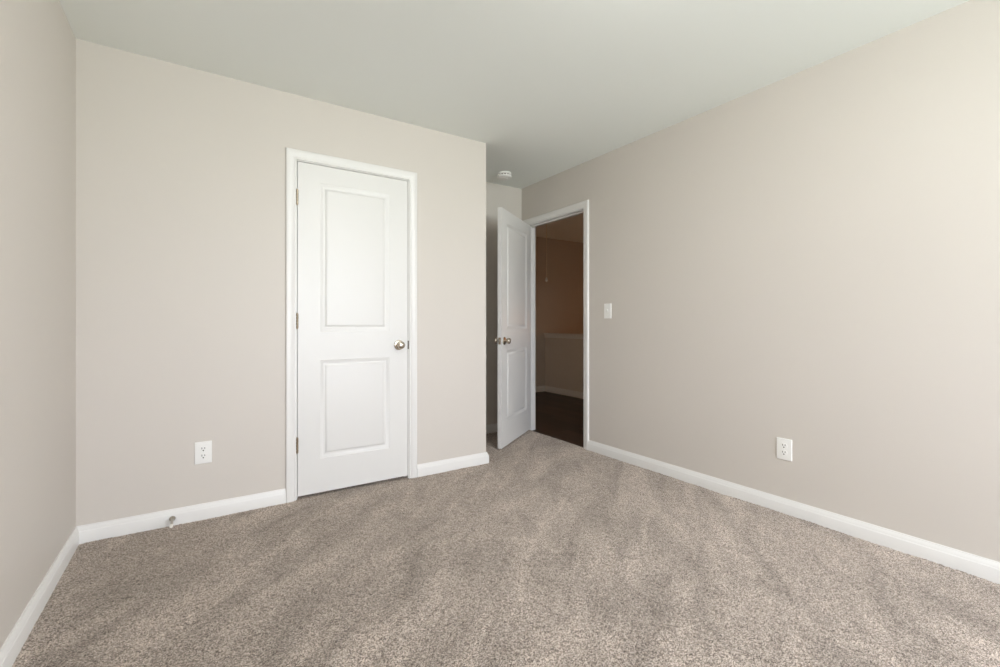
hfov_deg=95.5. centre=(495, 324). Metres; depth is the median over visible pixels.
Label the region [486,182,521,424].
wall
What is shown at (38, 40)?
wall
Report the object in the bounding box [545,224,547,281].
pull cord
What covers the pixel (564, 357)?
wall
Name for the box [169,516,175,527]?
door stop
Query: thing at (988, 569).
baseboard
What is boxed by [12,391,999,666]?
floor
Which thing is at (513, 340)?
door
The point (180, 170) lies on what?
wall
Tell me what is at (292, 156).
door frame
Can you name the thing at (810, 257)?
wall
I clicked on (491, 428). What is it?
baseboard
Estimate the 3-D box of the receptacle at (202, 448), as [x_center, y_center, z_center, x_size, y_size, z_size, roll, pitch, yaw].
[-1.592,0.680,2.470,0.034,0.027,0.004,0,0,-33]
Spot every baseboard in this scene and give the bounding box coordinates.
[0,526,78,666]
[77,489,285,543]
[417,452,488,476]
[486,423,497,433]
[535,386,583,398]
[588,440,999,583]
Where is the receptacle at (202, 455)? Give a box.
[200,453,206,458]
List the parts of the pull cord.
cord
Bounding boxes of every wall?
[0,0,75,648]
[76,39,485,525]
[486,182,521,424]
[522,0,999,561]
[535,237,583,385]
[545,338,583,391]
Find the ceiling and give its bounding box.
[59,0,968,242]
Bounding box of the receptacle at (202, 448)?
[200,446,206,451]
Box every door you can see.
[296,162,407,495]
[494,207,529,448]
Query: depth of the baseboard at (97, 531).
2.40 m
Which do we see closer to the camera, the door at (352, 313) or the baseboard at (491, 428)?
the door at (352, 313)
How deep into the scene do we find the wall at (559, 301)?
7.38 m
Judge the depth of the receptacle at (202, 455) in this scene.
2.47 m
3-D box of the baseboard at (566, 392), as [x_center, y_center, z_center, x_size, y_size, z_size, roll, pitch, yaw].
[1.314,1.028,4.824,1.771,0.089,4.650,0,0,-33]
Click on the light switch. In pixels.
(607, 307)
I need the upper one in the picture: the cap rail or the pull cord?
the pull cord
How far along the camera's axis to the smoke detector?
4.11 m
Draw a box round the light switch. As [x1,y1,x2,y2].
[604,304,610,317]
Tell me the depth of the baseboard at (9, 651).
1.63 m
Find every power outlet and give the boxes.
[195,441,211,464]
[777,437,791,461]
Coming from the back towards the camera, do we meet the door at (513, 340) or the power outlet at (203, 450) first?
the door at (513, 340)
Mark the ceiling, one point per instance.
(550, 88)
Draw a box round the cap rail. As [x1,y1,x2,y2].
[544,333,583,338]
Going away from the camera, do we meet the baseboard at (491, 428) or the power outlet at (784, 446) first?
the power outlet at (784, 446)
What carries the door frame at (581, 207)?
attached to the wall at (810, 257)
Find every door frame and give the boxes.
[285,147,416,502]
[523,200,588,449]
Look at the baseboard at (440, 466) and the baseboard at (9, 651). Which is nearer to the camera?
the baseboard at (9, 651)
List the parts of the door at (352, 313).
panel, panel, knob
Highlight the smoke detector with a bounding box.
[497,171,511,179]

